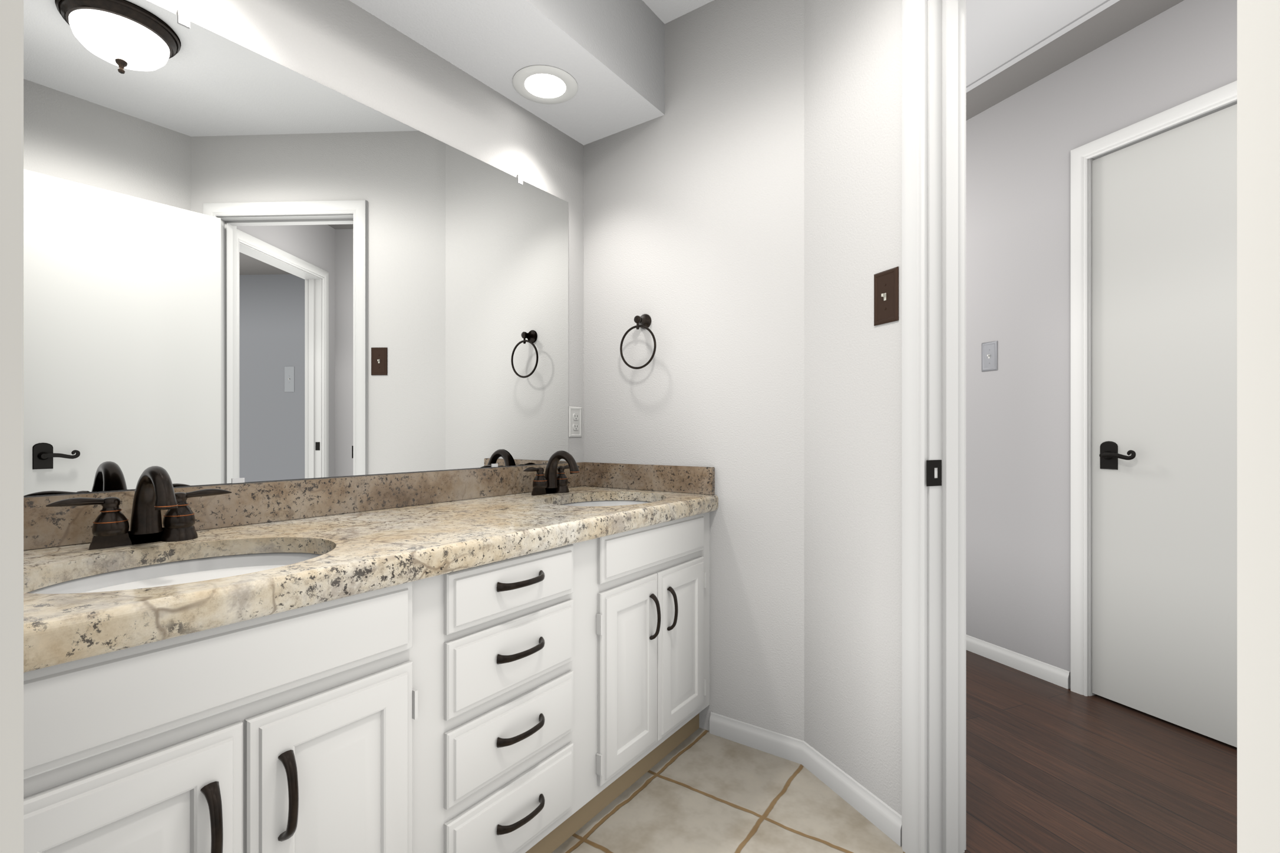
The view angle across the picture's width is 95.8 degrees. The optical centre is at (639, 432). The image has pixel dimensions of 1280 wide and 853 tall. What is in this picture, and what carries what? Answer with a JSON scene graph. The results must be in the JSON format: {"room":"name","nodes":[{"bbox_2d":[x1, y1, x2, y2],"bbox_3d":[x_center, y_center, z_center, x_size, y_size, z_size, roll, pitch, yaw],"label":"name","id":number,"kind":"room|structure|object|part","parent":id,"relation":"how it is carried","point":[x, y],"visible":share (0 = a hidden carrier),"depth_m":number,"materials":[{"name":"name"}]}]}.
{"room":"bathroom","nodes":[
{"label":"bathroom","id":0,"kind":"room"},
{"bbox_2d":[348,0,664,145],"bbox_3d":[-0.551,-1.280,1.461,0.375,0.320,1.680,0,0,35],"label":"ceiling soffit","id":1,"kind":"structure","parent":0,"point":[608,56],"depth_m":1.75,"materials":[{"name":"white paint"}]},
{"bbox_2d":[512,64,577,104],"bbox_3d":[-0.305,-1.117,1.865,0.208,0.006,0.208,0,0,35],"label":"recessed light","id":2,"kind":"object","parent":1,"relation":"attached to","point":[545,84],"visible":1,"depth_m":1.86,"materials":[{"name":"white plastic"}]},
{"bbox_2d":[584,0,804,741],"bbox_3d":[0.171,-0.220,2.049,0.877,2.440,0.114,0,0,35],"label":"wall","id":3,"kind":"structure","parent":0,"point":[693,223],"depth_m":1.90,"materials":[{"name":"white paint"}]},
{"bbox_2d":[23,462,714,569],"bbox_3d":[-0.468,0.161,1.403,0.573,0.092,1.676,0,0,35],"label":"backsplash","id":4,"kind":"structure","parent":3,"relation":"attached to","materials":[{"name":"stone"}]},
{"bbox_2d":[23,0,584,497],"bbox_3d":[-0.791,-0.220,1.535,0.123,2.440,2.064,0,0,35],"label":"mirror","id":5,"kind":"object","parent":4,"relation":"on","point":[241,264],"depth_m":1.36,"materials":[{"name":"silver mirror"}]},
{"bbox_2d":[568,406,581,437],"bbox_3d":[-0.246,-0.040,2.211,0.007,0.116,0.072,0,0,35],"label":"duplex electrical outlet","id":6,"kind":"object","parent":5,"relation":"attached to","point":[574,422],"visible":1,"depth_m":2.21,"materials":[{"name":"white plastic"}]},
{"bbox_2d":[619,314,656,369],"bbox_3d":[0.003,-0.325,2.064,0.156,0.203,0.056,0,0,35],"label":"towel ring","id":7,"kind":"object","parent":3,"relation":"attached to","point":[643,321],"visible":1,"depth_m":2.06,"materials":[{"name":"brown metal"}]},
{"bbox_2d":[551,727,905,852],"bbox_3d":[0.043,1.025,0.946,2.167,0.050,2.064,0,0,35],"label":"floor","id":8,"kind":"structure","parent":0,"point":[699,790],"depth_m":1.52,"materials":[{"name":"beige tile"}]},
{"bbox_2d":[23,507,717,852],"bbox_3d":[-0.456,0.629,1.394,0.604,0.742,1.676,0,0,35],"label":"bathroom vanity","id":9,"kind":"object","parent":8,"relation":"on","point":[501,660],"depth_m":0.98,"materials":[{"name":"white paint"}]},
{"bbox_2d":[23,483,718,660],"bbox_3d":[-0.464,0.233,1.400,0.585,0.054,1.676,0,0,35],"label":"countertop","id":10,"kind":"structure","parent":9,"relation":"on","point":[375,544],"depth_m":1.05,"materials":[{"name":"beige stone"}]},
{"bbox_2d":[40,466,235,549],"bbox_3d":[-0.884,0.133,1.053,0.154,0.146,0.268,0,0,35],"label":"faucet","id":11,"kind":"object","parent":10,"relation":"on","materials":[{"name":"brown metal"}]},
{"bbox_2d":[23,542,339,611],"bbox_3d":[-0.725,0.323,0.941,0.411,0.170,0.490,0,0,35],"label":"sink","id":12,"kind":"object","parent":10,"relation":"in","point":[51,590],"depth_m":1.03,"materials":[{"name":"white ceramic"}]},
{"bbox_2d":[518,450,584,495],"bbox_3d":[-0.264,0.133,1.932,0.154,0.146,0.268,0,0,35],"label":"faucet","id":13,"kind":"object","parent":10,"relation":"on","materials":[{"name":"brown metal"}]},
{"bbox_2d":[556,495,650,509],"bbox_3d":[-0.105,0.323,1.819,0.411,0.170,0.490,0,0,35],"label":"sink","id":14,"kind":"object","parent":10,"relation":"in","point":[606,502],"depth_m":2.01,"materials":[{"name":"white ceramic"}]},
{"bbox_2d":[804,0,901,816],"bbox_3d":[0.549,-0.220,1.771,0.113,2.440,5.200,0,0,-22],"label":"wall","id":15,"kind":"structure","parent":0,"point":[853,405],"depth_m":1.56,"materials":[{"name":"white paint"}]},
{"bbox_2d":[709,712,901,846],"bbox_3d":[0.436,0.967,1.662,0.636,0.066,0.214,0,0,35],"label":"baseboard","id":16,"kind":"structure","parent":15,"relation":"attached to","point":[884,818],"depth_m":1.68,"materials":[{"name":"white paint"}]},
{"bbox_2d":[873,266,898,325],"bbox_3d":[0.617,-0.340,1.451,0.067,0.132,0.044,0,0,35],"label":"bathroom light switch","id":17,"kind":"object","parent":15,"relation":"attached to","point":[886,296],"visible":1,"depth_m":1.45,"materials":[{"name":"brown metal"}]},
{"bbox_2d":[901,0,965,852],"bbox_3d":[0.848,-0.056,1.044,0.150,2.111,0.810,0,0,-22],"label":"door frame","id":18,"kind":"structure","parent":15,"relation":"attached to","point":[914,425],"depth_m":1.35,"materials":[{"name":"white paint"}]},
{"bbox_2d":[927,0,964,852],"bbox_3d":[0.848,-0.030,1.044,0.114,2.060,0.708,0,0,-22],"label":"door jamb","id":19,"kind":"structure","parent":15,"relation":"in","point":[946,423],"depth_m":1.34,"materials":[{"name":"white paint"}]},
{"bbox_2d":[926,460,941,486],"bbox_3d":[0.680,0.094,1.337,0.046,0.060,0.002,0,0,-22],"label":"strike plate","id":20,"kind":"object","parent":19,"relation":"attached to","point":[931,466],"visible":1,"depth_m":1.33,"materials":[{"name":"black metal"}]},
{"bbox_2d":[642,0,1184,120],"bbox_3d":[0.021,-1.465,1.884,3.575,0.050,4.689,0,0,-22],"label":"ceiling","id":21,"kind":"structure","parent":0,"point":[1120,17],"depth_m":2.13,"materials":[{"name":"grey paint"}]},
{"bbox_2d":[965,0,1119,93],"bbox_3d":[1.049,-1.433,2.031,0.895,0.014,1.960,0,0,-22],"label":"hatch","id":22,"kind":"object","parent":21,"relation":"attached to","point":[1001,35],"visible":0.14,"depth_m":2.04,"materials":[{"name":"grey paint"}]},
{"bbox_2d":[964,650,1236,852],"bbox_3d":[1.170,1.025,2.026,1.342,0.050,5.200,0,0,-22],"label":"floor","id":23,"kind":"structure","parent":0,"point":[1051,768],"depth_m":1.68,"materials":[{"name":"brown wood"}]},
{"bbox_2d":[965,0,1236,688],"bbox_3d":[1.512,-0.220,2.808,0.114,2.440,4.014,0,0,-22],"label":"wall","id":24,"kind":"structure","parent":0,"point":[1021,145],"depth_m":2.38,"materials":[{"name":"grey paint"}]},
{"bbox_2d":[981,340,997,371],"bbox_3d":[1.550,-0.337,2.565,0.063,0.128,0.041,0,0,35],"label":"light switch","id":25,"kind":"object","parent":24,"relation":"attached to","point":[989,356],"visible":1,"depth_m":2.56,"materials":[{"name":"white plastic"}]},
{"bbox_2d":[965,634,1070,689],"bbox_3d":[1.432,0.967,2.837,0.013,0.066,3.900,0,0,-22],"label":"baseboard","id":26,"kind":"structure","parent":24,"relation":"attached to","point":[1056,676],"depth_m":2.43,"materials":[{"name":"white paint"}]},
{"bbox_2d":[1070,80,1236,696],"bbox_3d":[1.898,-0.030,1.858,0.103,2.060,0.801,0,0,-22],"label":"door jamb","id":27,"kind":"structure","parent":24,"relation":"in","point":[1090,389],"depth_m":2.19,"materials":[{"name":"white paint"}]},
{"bbox_2d":[1092,104,1236,747],"bbox_3d":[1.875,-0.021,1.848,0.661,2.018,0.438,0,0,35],"label":"hall door","id":28,"kind":"structure","parent":27,"relation":"attached to","point":[1164,426],"depth_m":1.98,"materials":[{"name":"white paint"}]},
{"bbox_3d":[1.731,0.085,2.101,0.098,0.105,0.103,0,0,35],"label":"handle","id":29,"kind":"part","parent":28,"relation":"part of","materials":[{"name":"black metal"}]},
{"bbox_3d":[0.355,-0.220,0.041,0.386,2.440,0.113,0,0,35],"label":"wall","id":30,"kind":"structure","parent":0,"visible":0},
{"bbox_2d":[1236,0,1279,852],"bbox_3d":[0.190,-0.220,0.157,0.018,2.440,0.114,0,0,35],"label":"door frame","id":31,"kind":"structure","parent":30,"relation":"attached to","point":[1258,426],"depth_m":0.19,"materials":[{"name":"white wood"}]},
{"bbox_3d":[-0.729,-0.220,0.489,1.204,2.440,0.114,0,0,35],"label":"wall","id":32,"kind":"structure","parent":0,"visible":0},
{"bbox_2d":[0,0,23,852],"bbox_3d":[-0.230,-0.220,0.137,0.018,2.440,0.114,0,0,35],"label":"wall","id":33,"kind":"structure","parent":32,"relation":"attached to","point":[11,426],"depth_m":0.18,"materials":[{"name":"white paint"}]}
]}

